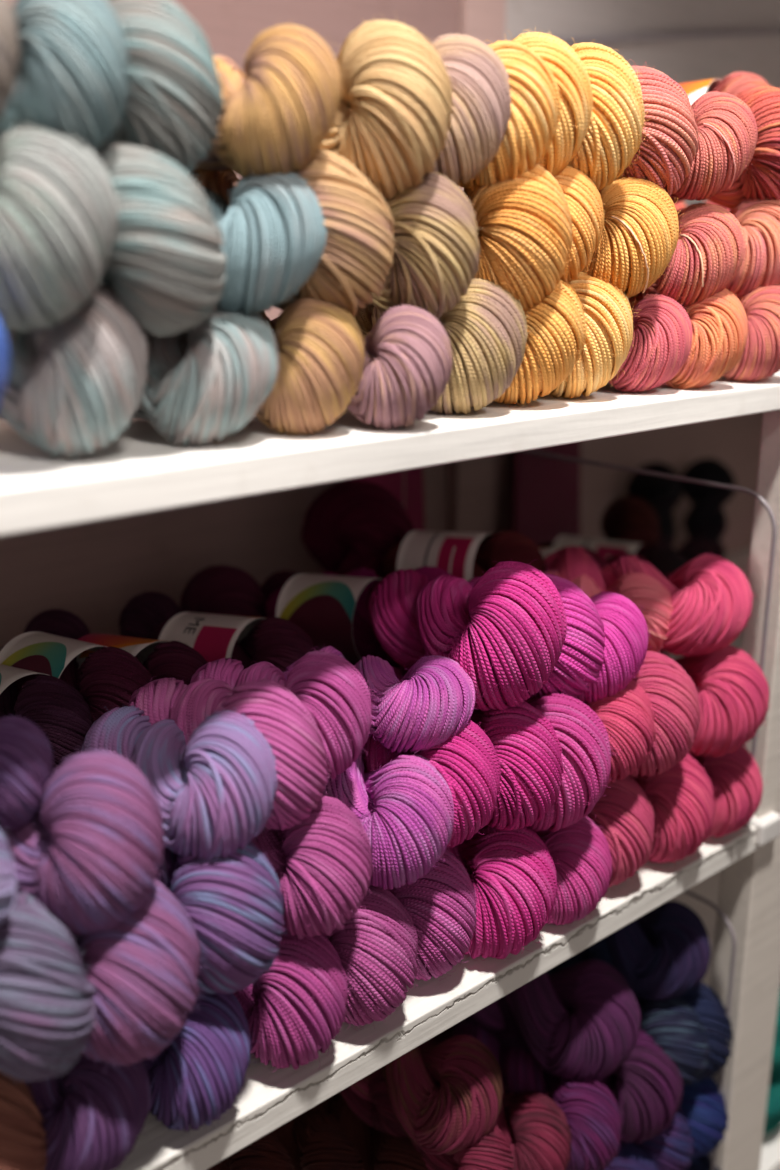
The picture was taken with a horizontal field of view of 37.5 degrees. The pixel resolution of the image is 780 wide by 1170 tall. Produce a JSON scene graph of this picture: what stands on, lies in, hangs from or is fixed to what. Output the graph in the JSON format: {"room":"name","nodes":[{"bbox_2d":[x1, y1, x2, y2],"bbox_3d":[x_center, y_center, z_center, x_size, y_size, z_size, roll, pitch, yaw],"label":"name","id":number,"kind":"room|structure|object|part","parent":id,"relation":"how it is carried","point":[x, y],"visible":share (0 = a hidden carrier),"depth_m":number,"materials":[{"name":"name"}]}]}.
{"room":"shop","nodes":[
{"label":"shop","id":0,"kind":"room"},
{"bbox_3d":[0.910,1.202,0.046,7.000,0.050,4.500,-14,21,-39],"label":"floor","id":1,"kind":"structure","parent":0,"visible":0},
{"bbox_2d":[0,0,779,1169],"bbox_3d":[0.086,0.099,1.048,1.740,1.500,0.518,-14,21,-39],"label":"shelving unit","id":2,"kind":"object","parent":1,"relation":"on","point":[85,536],"visible":0.3,"depth_m":0.92,"materials":[{"name":"white paint"}]},
{"bbox_2d":[0,317,13,415],"bbox_3d":[-0.196,-0.093,0.470,0.056,0.067,0.138,-11,20,-34],"label":"yarn skein","id":3,"kind":"object","parent":2,"relation":"on","point":[4,346],"visible":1,"depth_m":0.43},
{"bbox_2d":[0,1071,49,1169],"bbox_3d":[-0.216,0.254,0.581,0.062,0.077,0.156,-13,21,-37],"label":"yarn skein","id":4,"kind":"object","parent":2,"relation":"on","point":[23,1146],"visible":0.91,"depth_m":0.53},
{"bbox_2d":[0,892,98,1083],"bbox_3d":[-0.198,0.173,0.558,0.071,0.089,0.181,-12,20,-36],"label":"yarn skein","id":5,"kind":"object","parent":4,"relation":"on","point":[48,1006],"visible":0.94,"depth_m":0.50,"materials":[{"name":"fabric"}]},
{"bbox_2d":[0,831,20,923],"bbox_3d":[-0.209,0.110,0.516,0.140,0.069,0.056,16,23,43],"label":"yarn skein","id":6,"kind":"object","parent":5,"relation":"on","point":[8,885],"visible":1,"depth_m":0.48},
{"bbox_2d":[0,664,93,769],"bbox_3d":[-0.237,0.081,0.720,0.147,0.070,0.063,13,21,38],"label":"yarn skein","id":7,"kind":"object","parent":2,"relation":"on","point":[54,705],"visible":0.55,"depth_m":0.68,"materials":[{"name":"purple fabric"}]},
{"bbox_2d":[23,609,92,639],"bbox_3d":[-0.247,0.102,0.878,0.066,0.172,0.084,-9,19,-29],"label":"yarn skein","id":8,"kind":"object","parent":2,"relation":"on","point":[59,622],"visible":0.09,"depth_m":0.84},
{"bbox_2d":[0,631,155,723],"bbox_3d":[-0.205,0.065,0.745,0.148,0.076,0.064,13,21,38],"label":"yarn skein","id":9,"kind":"object","parent":2,"relation":"on","point":[108,678],"visible":0.54,"depth_m":0.71,"materials":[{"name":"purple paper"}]},
{"bbox_2d":[0,284,156,458],"bbox_3d":[-0.167,-0.106,0.548,0.072,0.083,0.174,-14,22,-40],"label":"yarn skein","id":10,"kind":"object","parent":2,"relation":"on","point":[70,392],"visible":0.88,"depth_m":0.49,"materials":[{"name":"fabric"}]},
{"bbox_2d":[0,123,118,338],"bbox_3d":[-0.177,-0.154,0.502,0.069,0.086,0.176,-15,22,-40],"label":"yarn skein","id":11,"kind":"object","parent":10,"relation":"on","point":[59,213],"visible":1,"depth_m":0.44,"materials":[{"name":"fabric"}]},
{"bbox_2d":[0,0,20,115],"bbox_3d":[-0.189,-0.208,0.452,0.057,0.076,0.145,-14,22,-39],"label":"yarn skein","id":12,"kind":"object","parent":11,"relation":"on","point":[9,48],"visible":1,"depth_m":0.42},
{"bbox_2d":[0,0,136,149],"bbox_3d":[-0.159,-0.218,0.495,0.152,0.073,0.062,14,21,39],"label":"yarn skein","id":13,"kind":"object","parent":11,"relation":"on","point":[73,73],"visible":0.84,"depth_m":0.45,"materials":[{"name":"fabric"}]},
{"bbox_2d":[24,1054,152,1169],"bbox_3d":[-0.180,0.252,0.601,0.156,0.068,0.070,15,22,42],"label":"yarn skein","id":14,"kind":"object","parent":2,"relation":"on","point":[94,1116],"visible":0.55,"depth_m":0.55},
{"bbox_2d":[70,879,206,1072],"bbox_3d":[-0.164,0.176,0.599,0.084,0.094,0.195,-10,19,-31],"label":"yarn skein","id":15,"kind":"object","parent":14,"relation":"on","point":[145,972],"visible":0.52,"depth_m":0.53,"materials":[{"name":"fabric"}]},
{"bbox_2d":[2,745,167,934],"bbox_3d":[-0.176,0.117,0.577,0.181,0.102,0.073,15,22,41],"label":"yarn skein","id":16,"kind":"object","parent":15,"relation":"on","point":[92,853],"visible":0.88,"depth_m":0.52,"materials":[{"name":"fabric"}]},
{"bbox_2d":[0,714,53,835],"bbox_3d":[-0.201,0.086,0.566,0.045,0.060,0.115,-15,22,-41],"label":"yarn skein","id":17,"kind":"object","parent":16,"relation":"on","point":[26,756],"visible":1,"depth_m":0.53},
{"bbox_2d":[76,633,207,685],"bbox_3d":[-0.171,0.065,0.774,0.147,0.074,0.063,12,20,35],"label":"yarn skein","id":18,"kind":"object","parent":2,"relation":"on","point":[177,660],"visible":0.24,"depth_m":0.74,"materials":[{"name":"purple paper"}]},
{"bbox_2d":[116,590,181,638],"bbox_3d":[-0.189,0.088,0.928,0.068,0.173,0.079,-13,21,-37],"label":"yarn skein","id":19,"kind":"object","parent":2,"relation":"on","point":[143,613],"visible":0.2,"depth_m":0.89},
{"bbox_2d":[143,991,257,1136],"bbox_3d":[-0.130,0.236,0.636,0.067,0.076,0.164,-14,21,-39],"label":"yarn skein","id":20,"kind":"object","parent":2,"relation":"on","point":[199,1076],"visible":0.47,"depth_m":0.58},
{"bbox_2d":[156,842,285,999],"bbox_3d":[-0.121,0.158,0.634,0.072,0.095,0.184,-13,21,-38],"label":"yarn skein","id":21,"kind":"object","parent":20,"relation":"on","point":[236,901],"visible":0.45,"depth_m":0.57,"materials":[{"name":"fabric"}]},
{"bbox_2d":[81,704,280,860],"bbox_3d":[-0.118,0.101,0.629,0.072,0.094,0.169,-14,21,-39],"label":"yarn skein","id":22,"kind":"object","parent":21,"relation":"on","point":[218,794],"visible":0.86,"depth_m":0.57,"materials":[{"name":"fabric"}]},
{"bbox_2d":[131,306,280,445],"bbox_3d":[-0.111,-0.110,0.584,0.070,0.072,0.159,-13,21,-38],"label":"yarn skein","id":23,"kind":"object","parent":2,"relation":"on","point":[205,385],"visible":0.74,"depth_m":0.53,"materials":[{"name":"fabric"}]},
{"bbox_2d":[96,142,226,344],"bbox_3d":[-0.136,-0.159,0.542,0.072,0.086,0.184,-11,20,-33],"label":"yarn skein","id":24,"kind":"object","parent":23,"relation":"on","point":[168,263],"visible":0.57,"depth_m":0.48,"materials":[{"name":"fabric"}]},
{"bbox_2d":[93,0,224,176],"bbox_3d":[-0.135,-0.229,0.534,0.065,0.082,0.168,-15,22,-42],"label":"yarn skein","id":25,"kind":"object","parent":24,"relation":"on","point":[176,104],"visible":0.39,"depth_m":0.48,"materials":[{"name":"fabric"}]},
{"bbox_2d":[200,170,333,315],"bbox_3d":[-0.088,-0.172,0.578,0.071,0.073,0.164,-11,20,-34],"label":"yarn skein","id":26,"kind":"object","parent":23,"relation":"on","point":[274,230],"visible":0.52,"depth_m":0.52,"materials":[{"name":"fabric"}]},
{"bbox_2d":[189,19,348,176],"bbox_3d":[-0.077,-0.232,0.566,0.063,0.074,0.154,-11,20,-33],"label":"yarn skein","id":27,"kind":"object","parent":26,"relation":"on","point":[277,114],"visible":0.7,"depth_m":0.51,"materials":[{"name":"fabric"}]},
{"bbox_2d":[180,565,266,617],"bbox_3d":[-0.137,0.070,0.968,0.074,0.182,0.083,-3,17,-9],"label":"yarn skein","id":28,"kind":"object","parent":2,"relation":"on","point":[218,589],"visible":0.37,"depth_m":0.93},
{"bbox_2d":[151,611,317,671],"bbox_3d":[-0.112,0.050,0.821,0.147,0.075,0.064,9,19,29],"label":"yarn skein","id":29,"kind":"object","parent":2,"relation":"on","point":[280,642],"visible":0.52,"depth_m":0.80,"materials":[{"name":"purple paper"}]},
{"bbox_2d":[207,1131,294,1169],"bbox_3d":[-0.108,0.377,0.781,0.052,0.068,0.130,-12,20,-36],"label":"yarn skein","id":30,"kind":"object","parent":2,"relation":"on","point":[267,1152],"visible":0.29,"depth_m":0.74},
{"bbox_2d":[191,296,367,434],"bbox_3d":[-0.069,-0.121,0.612,0.062,0.075,0.154,-13,21,-36],"label":"yarn skein","id":31,"kind":"object","parent":2,"relation":"on","point":[320,344],"visible":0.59,"depth_m":0.56,"materials":[{"name":"fabric"}]},
{"bbox_2d":[191,148,399,316],"bbox_3d":[-0.070,-0.185,0.604,0.071,0.085,0.186,-15,22,-41],"label":"yarn skein","id":32,"kind":"object","parent":31,"relation":"on","point":[354,263],"visible":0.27,"depth_m":0.54,"materials":[{"name":"fabric"}]},
{"bbox_2d":[320,12,455,199],"bbox_3d":[-0.039,-0.246,0.608,0.071,0.086,0.180,-14,22,-40],"label":"yarn skein","id":33,"kind":"object","parent":32,"relation":"on","point":[394,118],"visible":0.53,"depth_m":0.55,"materials":[{"name":"fabric"}]},
{"bbox_2d":[260,570,299,599],"bbox_3d":[-0.088,0.067,1.009,0.065,0.169,0.079,0,16,0],"label":"yarn skein","id":34,"kind":"object","parent":2,"relation":"on","point":[277,580],"visible":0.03,"depth_m":0.98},
{"bbox_2d":[233,925,353,1070],"bbox_3d":[-0.085,0.219,0.681,0.069,0.083,0.172,-12,20,-36],"label":"yarn skein","id":35,"kind":"object","parent":2,"relation":"on","point":[296,1012],"visible":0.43,"depth_m":0.62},
{"bbox_2d":[251,794,373,940],"bbox_3d":[-0.073,0.144,0.667,0.067,0.080,0.170,-14,22,-39],"label":"yarn skein","id":36,"kind":"object","parent":35,"relation":"on","point":[323,869],"visible":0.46,"depth_m":0.61,"materials":[{"name":"fabric"}]},
{"bbox_2d":[129,675,331,832],"bbox_3d":[-0.097,0.085,0.655,0.075,0.094,0.180,-11,20,-32],"label":"yarn skein","id":37,"kind":"object","parent":36,"relation":"on","point":[295,740],"visible":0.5,"depth_m":0.60,"materials":[{"name":"fabric"}]},
{"bbox_2d":[190,646,376,779],"bbox_3d":[-0.068,0.072,0.682,0.064,0.090,0.159,-14,21,-39],"label":"yarn skein","id":38,"kind":"object","parent":36,"relation":"on","point":[328,682],"visible":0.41,"depth_m":0.63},
{"bbox_2d":[301,479,412,667],"bbox_3d":[-0.029,0.016,1.056,0.092,0.233,0.108,-11,20,-32],"label":"yarn skein","id":39,"kind":"object","parent":2,"relation":"on","point":[349,526],"visible":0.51,"depth_m":1.01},
{"bbox_2d":[271,302,453,429],"bbox_3d":[-0.022,-0.121,0.625,0.056,0.066,0.142,-14,21,-39],"label":"yarn skein","id":40,"kind":"object","parent":2,"relation":"on","point":[407,368],"visible":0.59,"depth_m":0.58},
{"bbox_2d":[311,1092,430,1169],"bbox_3d":[-0.017,0.414,0.864,0.068,0.087,0.175,-14,21,-39],"label":"yarn skein","id":41,"kind":"object","parent":2,"relation":"on","point":[378,1150],"visible":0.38,"depth_m":0.83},
{"bbox_2d":[340,1068,407,1136],"bbox_3d":[-0.021,0.360,0.860,0.057,0.068,0.142,-11,20,-34],"label":"yarn skein","id":42,"kind":"object","parent":41,"relation":"on","point":[379,1114],"visible":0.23,"depth_m":0.81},
{"bbox_2d":[349,1032,505,1155],"bbox_3d":[0.010,0.343,0.831,0.173,0.072,0.079,15,22,41],"label":"yarn skein","id":43,"kind":"object","parent":42,"relation":"on","point":[446,1096],"visible":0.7,"depth_m":0.78,"materials":[{"name":"fabric"}]},
{"bbox_2d":[411,1123,513,1169],"bbox_3d":[0.034,0.389,0.825,0.054,0.066,0.138,-15,22,-41],"label":"yarn skein","id":44,"kind":"object","parent":41,"relation":"on","point":[491,1155],"visible":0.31,"depth_m":0.78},
{"bbox_2d":[324,884,422,1030],"bbox_3d":[-0.048,0.207,0.719,0.078,0.087,0.181,-8,18,-26],"label":"yarn skein","id":45,"kind":"object","parent":2,"relation":"on","point":[380,941],"visible":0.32,"depth_m":0.65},
{"bbox_2d":[323,748,458,891],"bbox_3d":[-0.026,0.127,0.705,0.071,0.079,0.171,-13,21,-37],"label":"yarn skein","id":46,"kind":"object","parent":45,"relation":"on","point":[406,805],"visible":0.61,"depth_m":0.65,"materials":[{"name":"fabric"}]},
{"bbox_2d":[346,471,402,504],"bbox_3d":[-0.007,-0.062,1.207,0.115,0.318,0.025,-14,21,-39],"label":"panel","id":47,"kind":"object","parent":2,"relation":"on","point":[394,480],"visible":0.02,"depth_m":1.20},
{"bbox_3d":[-0.079,0.045,1.233,1.740,1.500,0.011,-14,21,-39],"label":"panel","id":48,"kind":"part","parent":2,"relation":"part of","materials":[{"name":"paint"}]},
{"bbox_2d":[321,565,456,628],"bbox_3d":[-0.005,0.014,0.887,0.160,0.078,0.062,15,22,41],"label":"yarn skein","id":49,"kind":"object","parent":2,"relation":"on","point":[431,572],"visible":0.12,"depth_m":0.87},
{"bbox_2d":[265,573,401,667],"bbox_3d":[-0.031,0.023,0.889,0.150,0.075,0.066,10,19,31],"label":"yarn skein","id":50,"kind":"object","parent":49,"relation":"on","point":[323,607],"visible":0.49,"depth_m":0.87,"materials":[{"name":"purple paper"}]},
{"bbox_2d":[388,850,478,985],"bbox_3d":[-0.017,0.194,0.758,0.073,0.093,0.186,-14,22,-40],"label":"yarn skein","id":51,"kind":"object","parent":2,"relation":"on","point":[442,907],"visible":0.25,"depth_m":0.69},
{"bbox_2d":[362,718,503,851],"bbox_3d":[0.004,0.108,0.731,0.072,0.085,0.176,-14,21,-39],"label":"yarn skein","id":52,"kind":"object","parent":51,"relation":"on","point":[470,760],"visible":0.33,"depth_m":0.67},
{"bbox_2d":[283,646,477,754],"bbox_3d":[-0.014,0.072,0.720,0.159,0.074,0.075,15,22,41],"label":"yarn skein","id":53,"kind":"object","parent":52,"relation":"on","point":[434,700],"visible":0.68,"depth_m":0.67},
{"bbox_2d":[418,1026,454,1049],"bbox_3d":[-0.020,0.417,1.101,0.088,0.115,0.225,-15,22,-41],"label":"yarn skein","id":54,"kind":"object","parent":2,"relation":"on","point":[448,1033],"visible":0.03,"depth_m":1.03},
{"bbox_2d":[354,278,531,414],"bbox_3d":[0.014,-0.145,0.686,0.069,0.083,0.172,-12,20,-35],"label":"yarn skein","id":55,"kind":"object","parent":2,"relation":"on","point":[487,329],"visible":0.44,"depth_m":0.62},
{"bbox_2d":[371,169,483,319],"bbox_3d":[-0.013,-0.191,0.644,0.066,0.085,0.171,-14,22,-40],"label":"yarn skein","id":56,"kind":"object","parent":55,"relation":"on","point":[436,262],"visible":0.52,"depth_m":0.58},
{"bbox_2d":[431,33,514,185],"bbox_3d":[-0.001,-0.256,0.637,0.067,0.082,0.169,-14,21,-39],"label":"yarn skein","id":57,"kind":"object","parent":56,"relation":"on","point":[481,95],"visible":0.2,"depth_m":0.58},
{"bbox_2d":[464,162,575,310],"bbox_3d":[0.033,-0.208,0.688,0.074,0.093,0.188,-14,22,-40],"label":"yarn skein","id":58,"kind":"object","parent":55,"relation":"on","point":[525,240],"visible":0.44,"depth_m":0.62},
{"bbox_2d":[459,30,563,188],"bbox_3d":[0.030,-0.265,0.661,0.070,0.085,0.171,-10,19,-32],"label":"yarn skein","id":59,"kind":"object","parent":58,"relation":"on","point":[533,122],"visible":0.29,"depth_m":0.60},
{"bbox_2d":[509,29,599,175],"bbox_3d":[0.046,-0.277,0.681,0.070,0.090,0.178,-14,21,-39],"label":"yarn skein","id":60,"kind":"object","parent":58,"relation":"on","point":[566,66],"visible":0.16,"depth_m":0.62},
{"bbox_2d":[383,529,546,580],"bbox_3d":[0.062,-0.016,0.956,0.147,0.076,0.065,10,19,30],"label":"yarn skein","id":61,"kind":"object","parent":2,"relation":"on","point":[465,555],"visible":0.55,"depth_m":0.93,"materials":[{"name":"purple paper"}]},
{"bbox_2d":[428,1045,574,1169],"bbox_3d":[0.077,0.406,0.884,0.062,0.071,0.152,-13,21,-36],"label":"yarn skein","id":62,"kind":"object","parent":2,"relation":"on","point":[538,1132],"visible":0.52,"depth_m":0.84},
{"bbox_2d":[446,825,558,960],"bbox_3d":[0.033,0.184,0.788,0.081,0.087,0.198,-13,21,-37],"label":"yarn skein","id":63,"kind":"object","parent":2,"relation":"on","point":[514,872],"visible":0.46,"depth_m":0.72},
{"bbox_2d":[393,667,568,833],"bbox_3d":[0.041,0.102,0.766,0.187,0.091,0.078,14,21,39],"label":"yarn skein","id":64,"kind":"object","parent":63,"relation":"on","point":[529,751],"visible":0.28,"depth_m":0.70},
{"bbox_2d":[452,1019,623,1169],"bbox_3d":[0.114,0.397,0.907,0.070,0.082,0.170,-16,23,-42],"label":"yarn skein","id":65,"kind":"object","parent":2,"relation":"on","point":[591,1112],"visible":0.65,"depth_m":0.86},
{"bbox_2d":[472,959,640,1083],"bbox_3d":[0.103,0.328,0.918,0.205,0.085,0.091,11,20,33],"label":"yarn skein","id":66,"kind":"object","parent":65,"relation":"on","point":[584,1026],"visible":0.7,"depth_m":0.87,"materials":[{"name":"fabric"}]},
{"bbox_2d":[466,973,552,1053],"bbox_3d":[0.074,0.330,0.964,0.070,0.084,0.176,-12,20,-36],"label":"yarn skein","id":67,"kind":"object","parent":66,"relation":"on","point":[511,1035],"visible":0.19,"depth_m":0.91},
{"bbox_2d":[493,279,589,407],"bbox_3d":[0.045,-0.156,0.713,0.074,0.085,0.182,-16,22,-42],"label":"yarn skein","id":68,"kind":"object","parent":2,"relation":"on","point":[556,339],"visible":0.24,"depth_m":0.65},
{"bbox_2d":[463,165,604,286],"bbox_3d":[0.069,-0.220,0.710,0.064,0.078,0.163,-10,19,-31],"label":"yarn skein","id":69,"kind":"object","parent":68,"relation":"on","point":[585,204],"visible":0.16,"depth_m":0.65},
{"bbox_2d":[459,40,649,195],"bbox_3d":[0.086,-0.282,0.708,0.075,0.087,0.182,-15,22,-41],"label":"yarn skein","id":70,"kind":"object","parent":69,"relation":"on","point":[613,139],"visible":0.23,"depth_m":0.64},
{"bbox_2d":[534,442,580,458],"bbox_3d":[0.184,-0.108,1.364,0.122,0.318,0.025,-14,21,-39],"label":"panel","id":71,"kind":"object","parent":2,"relation":"on","point":[574,449],"visible":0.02,"depth_m":1.37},
{"bbox_2d":[538,547,606,570],"bbox_3d":[0.129,-0.003,1.009,0.150,0.076,0.064,12,20,36],"label":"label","id":72,"kind":"object","parent":2,"relation":"on","point":[547,550],"visible":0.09,"depth_m":0.97,"materials":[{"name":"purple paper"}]},
{"bbox_2d":[534,816,616,926],"bbox_3d":[0.084,0.183,0.817,0.069,0.078,0.167,-15,22,-42],"label":"yarn skein","id":73,"kind":"object","parent":2,"relation":"on","point":[584,868],"visible":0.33,"depth_m":0.76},
{"bbox_2d":[399,667,617,832],"bbox_3d":[0.070,0.103,0.794,0.080,0.094,0.201,-13,21,-37],"label":"yarn skein","id":74,"kind":"object","parent":73,"relation":"on","point":[586,749],"visible":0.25,"depth_m":0.72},
{"bbox_2d":[368,559,567,717],"bbox_3d":[0.047,0.025,0.764,0.083,0.105,0.203,-8,18,-24],"label":"yarn skein","id":75,"kind":"object","parent":74,"relation":"on","point":[507,631],"visible":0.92,"depth_m":0.69,"materials":[{"name":"fabric"}]},
{"bbox_2d":[467,571,605,699],"bbox_3d":[0.079,0.025,0.813,0.076,0.097,0.191,-8,18,-26],"label":"yarn skein","id":76,"kind":"object","parent":74,"relation":"on","point":[581,651],"visible":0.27,"depth_m":0.74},
{"bbox_2d":[403,450,776,825],"bbox_3d":[0.149,0.018,1.025,0.003,0.268,0.415,-14,21,-39],"label":"divider","id":77,"kind":"object","parent":2,"relation":"on","point":[665,521],"visible":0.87,"depth_m":0.96,"materials":[{"name":"clear"}]},
{"bbox_2d":[549,269,638,399],"bbox_3d":[0.088,-0.167,0.749,0.069,0.086,0.174,-11,20,-33],"label":"yarn skein","id":78,"kind":"object","parent":2,"relation":"on","point":[609,318],"visible":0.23,"depth_m":0.69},
{"bbox_2d":[582,176,681,297],"bbox_3d":[0.110,-0.222,0.744,0.071,0.081,0.172,-14,21,-39],"label":"yarn skein","id":79,"kind":"object","parent":78,"relation":"on","point":[638,241],"visible":0.44,"depth_m":0.68,"materials":[{"name":"fabric"}]},
{"bbox_2d":[599,60,702,196],"bbox_3d":[0.123,-0.286,0.743,0.070,0.088,0.179,-14,21,-38],"label":"yarn skein","id":80,"kind":"object","parent":79,"relation":"on","point":[669,147],"visible":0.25,"depth_m":0.68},
{"bbox_2d":[588,776,658,889],"bbox_3d":[0.124,0.162,0.864,0.075,0.088,0.184,-11,20,-33],"label":"yarn skein","id":81,"kind":"object","parent":2,"relation":"on","point":[625,816],"visible":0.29,"depth_m":0.80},
{"bbox_2d":[525,681,658,783],"bbox_3d":[0.115,0.090,0.823,0.070,0.081,0.173,-15,22,-41],"label":"yarn skein","id":82,"kind":"object","parent":81,"relation":"on","point":[628,717],"visible":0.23,"depth_m":0.76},
{"bbox_2d":[629,646,701,784],"bbox_3d":[0.145,0.082,0.855,0.075,0.093,0.191,-13,21,-38],"label":"yarn skein","id":83,"kind":"object","parent":81,"relation":"on","point":[672,694],"visible":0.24,"depth_m":0.79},
{"bbox_2d":[576,589,654,702],"bbox_3d":[0.118,0.037,0.827,0.071,0.090,0.170,-9,19,-29],"label":"yarn skein","id":84,"kind":"object","parent":83,"relation":"on","point":[625,626],"visible":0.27,"depth_m":0.76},
{"bbox_2d":[605,1141,657,1169],"bbox_3d":[0.163,0.483,0.979,0.063,0.081,0.164,-15,22,-41],"label":"yarn skein","id":85,"kind":"object","parent":2,"relation":"on","point":[630,1156],"visible":0.12,"depth_m":0.93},
{"bbox_2d":[542,1027,682,1142],"bbox_3d":[0.160,0.395,0.983,0.084,0.094,0.204,-14,22,-40],"label":"yarn skein","id":86,"kind":"object","parent":85,"relation":"on","point":[648,1086],"visible":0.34,"depth_m":0.91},
{"bbox_2d":[608,292,694,392],"bbox_3d":[0.141,-0.165,0.777,0.065,0.067,0.151,-13,21,-37],"label":"yarn skein","id":87,"kind":"object","parent":2,"relation":"on","point":[661,343],"visible":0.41,"depth_m":0.72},
{"bbox_2d":[638,461,677,475],"bbox_3d":[0.334,-0.074,1.477,0.070,0.174,0.083,-9,19,-29],"label":"yarn skein","id":88,"kind":"object","parent":2,"relation":"on","point":[655,466],"visible":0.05,"depth_m":1.44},
{"bbox_2d":[635,1110,694,1169],"bbox_3d":[0.192,0.453,1.004,0.066,0.086,0.169,-12,20,-36],"label":"yarn skein","id":89,"kind":"object","parent":2,"relation":"on","point":[672,1149],"visible":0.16,"depth_m":0.94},
{"bbox_2d":[630,753,718,863],"bbox_3d":[0.169,0.153,0.894,0.191,0.092,0.078,14,22,40],"label":"yarn skein","id":90,"kind":"object","parent":2,"relation":"on","point":[682,801],"visible":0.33,"depth_m":0.83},
{"bbox_2d":[628,287,753,389],"bbox_3d":[0.177,-0.174,0.797,0.066,0.073,0.157,-14,22,-40],"label":"yarn skein","id":91,"kind":"object","parent":2,"relation":"on","point":[719,322],"visible":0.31,"depth_m":0.74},
{"bbox_2d":[631,202,746,308],"bbox_3d":[0.167,-0.226,0.790,0.071,0.073,0.166,-15,22,-41],"label":"yarn skein","id":92,"kind":"object","parent":91,"relation":"on","point":[709,252],"visible":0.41,"depth_m":0.74,"materials":[{"name":"fabric"}]},
{"bbox_2d":[674,88,761,200],"bbox_3d":[0.175,-0.293,0.775,0.063,0.072,0.154,-15,22,-41],"label":"yarn skein","id":93,"kind":"object","parent":92,"relation":"on","point":[728,133],"visible":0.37,"depth_m":0.72,"materials":[{"name":"pink fabric"}]},
{"bbox_2d":[674,201,730,210],"bbox_3d":[0.310,-0.314,1.036,0.085,0.101,0.214,-13,21,-37],"label":"yarn skein","id":94,"kind":"object","parent":2,"relation":"on","point":[680,205],"visible":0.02,"depth_m":1.05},
{"bbox_2d":[686,1157,718,1169],"bbox_3d":[0.239,0.527,1.076,0.182,0.087,0.074,15,22,41],"label":"yarn skein","id":95,"kind":"object","parent":2,"relation":"on","point":[693,1166],"visible":0.04,"depth_m":1.01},
{"bbox_2d":[678,1077,728,1162],"bbox_3d":[0.224,0.445,1.039,0.079,0.089,0.190,-12,20,-35],"label":"yarn skein","id":96,"kind":"object","parent":95,"relation":"on","point":[704,1105],"visible":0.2,"depth_m":0.97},
{"bbox_2d":[679,982,734,1081],"bbox_3d":[0.215,0.365,1.020,0.079,0.102,0.198,-14,22,-40],"label":"yarn skein","id":97,"kind":"object","parent":96,"relation":"on","point":[710,1010],"visible":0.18,"depth_m":0.95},
{"bbox_2d":[546,965,712,1086],"bbox_3d":[0.198,0.365,0.998,0.073,0.090,0.184,-14,22,-40],"label":"yarn skein","id":98,"kind":"object","parent":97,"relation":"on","point":[674,1025],"visible":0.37,"depth_m":0.93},
{"bbox_2d":[559,937,616,969],"bbox_3d":[0.157,0.309,1.006,0.059,0.070,0.149,-14,21,-39],"label":"panel","id":99,"kind":"object","parent":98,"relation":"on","point":[600,951],"visible":0.14,"depth_m":0.95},
{"bbox_2d":[578,900,715,1000],"bbox_3d":[0.193,0.291,0.986,0.082,0.076,0.180,-16,23,-42],"label":"yarn skein","id":100,"kind":"object","parent":98,"relation":"on","point":[664,953],"visible":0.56,"depth_m":0.93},
{"bbox_2d":[669,890,735,1169],"bbox_3d":[0.149,0.401,1.138,0.003,0.370,0.415,-14,21,-39],"label":"divider","id":101,"kind":"object","parent":2,"relation":"on","point":[719,976],"visible":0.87,"depth_m":0.96,"materials":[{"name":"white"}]},
{"bbox_2d":[628,285,779,382],"bbox_3d":[0.227,-0.186,0.839,0.067,0.073,0.160,-14,21,-39],"label":"yarn skein","id":102,"kind":"object","parent":2,"relation":"on","point":[760,358],"visible":0.29,"depth_m":0.78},
{"bbox_2d":[676,197,779,298],"bbox_3d":[0.226,-0.249,0.849,0.072,0.081,0.176,-13,21,-38],"label":"yarn skein","id":103,"kind":"object","parent":102,"relation":"on","point":[759,219],"visible":0.29,"depth_m":0.79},
{"bbox_2d":[671,80,779,209],"bbox_3d":[0.223,-0.311,0.831,0.071,0.089,0.180,-14,22,-40],"label":"yarn skein","id":104,"kind":"object","parent":103,"relation":"on","point":[761,179],"visible":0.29,"depth_m":0.77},
{"bbox_2d":[679,67,769,104],"bbox_3d":[0.236,-0.366,0.906,0.143,0.073,0.062,12,20,35],"label":"yarn skein","id":105,"kind":"object","parent":104,"relation":"on","point":[735,82],"visible":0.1,"depth_m":0.87,"materials":[{"name":"pink fabric"}]},
{"bbox_2d":[682,457,738,485],"bbox_3d":[0.423,-0.091,1.550,0.081,0.165,0.063,11,20,33],"label":"yarn skein","id":106,"kind":"object","parent":2,"relation":"on","point":[707,469],"visible":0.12,"depth_m":1.51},
{"bbox_2d":[688,745,762,837],"bbox_3d":[0.223,0.149,0.931,0.072,0.077,0.170,-14,21,-39],"label":"yarn skein","id":107,"kind":"object","parent":2,"relation":"on","point":[737,778],"visible":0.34,"depth_m":0.87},
{"bbox_2d":[658,644,770,759],"bbox_3d":[0.207,0.075,0.906,0.082,0.083,0.193,-14,22,-40],"label":"yarn skein","id":108,"kind":"object","parent":107,"relation":"on","point":[733,688],"visible":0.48,"depth_m":0.84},
{"bbox_2d":[544,568,675,652],"bbox_3d":[0.163,0.013,0.891,0.054,0.069,0.140,-16,23,-43],"label":"yarn skein","id":109,"kind":"object","parent":108,"relation":"on","point":[647,593],"visible":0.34,"depth_m":0.84,"materials":[{"name":"pink fabric"}]},
{"bbox_2d":[544,545,757,661],"bbox_3d":[0.193,0.011,0.906,0.199,0.092,0.090,15,22,41],"label":"yarn skein","id":110,"kind":"object","parent":108,"relation":"on","point":[713,603],"visible":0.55,"depth_m":0.84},
{"bbox_3d":[0.308,0.358,1.000,0.063,1.031,0.031,-14,21,-39],"label":"post","id":111,"kind":"part","parent":2,"relation":"part of","materials":[{"name":"paint"}]},
{"bbox_2d":[763,991,779,1134],"bbox_3d":[0.383,0.484,1.176,0.079,0.173,0.068,6,18,20],"label":"yarn skein","id":112,"kind":"object","parent":2,"relation":"on","point":[772,1118],"visible":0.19,"depth_m":1.16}
]}

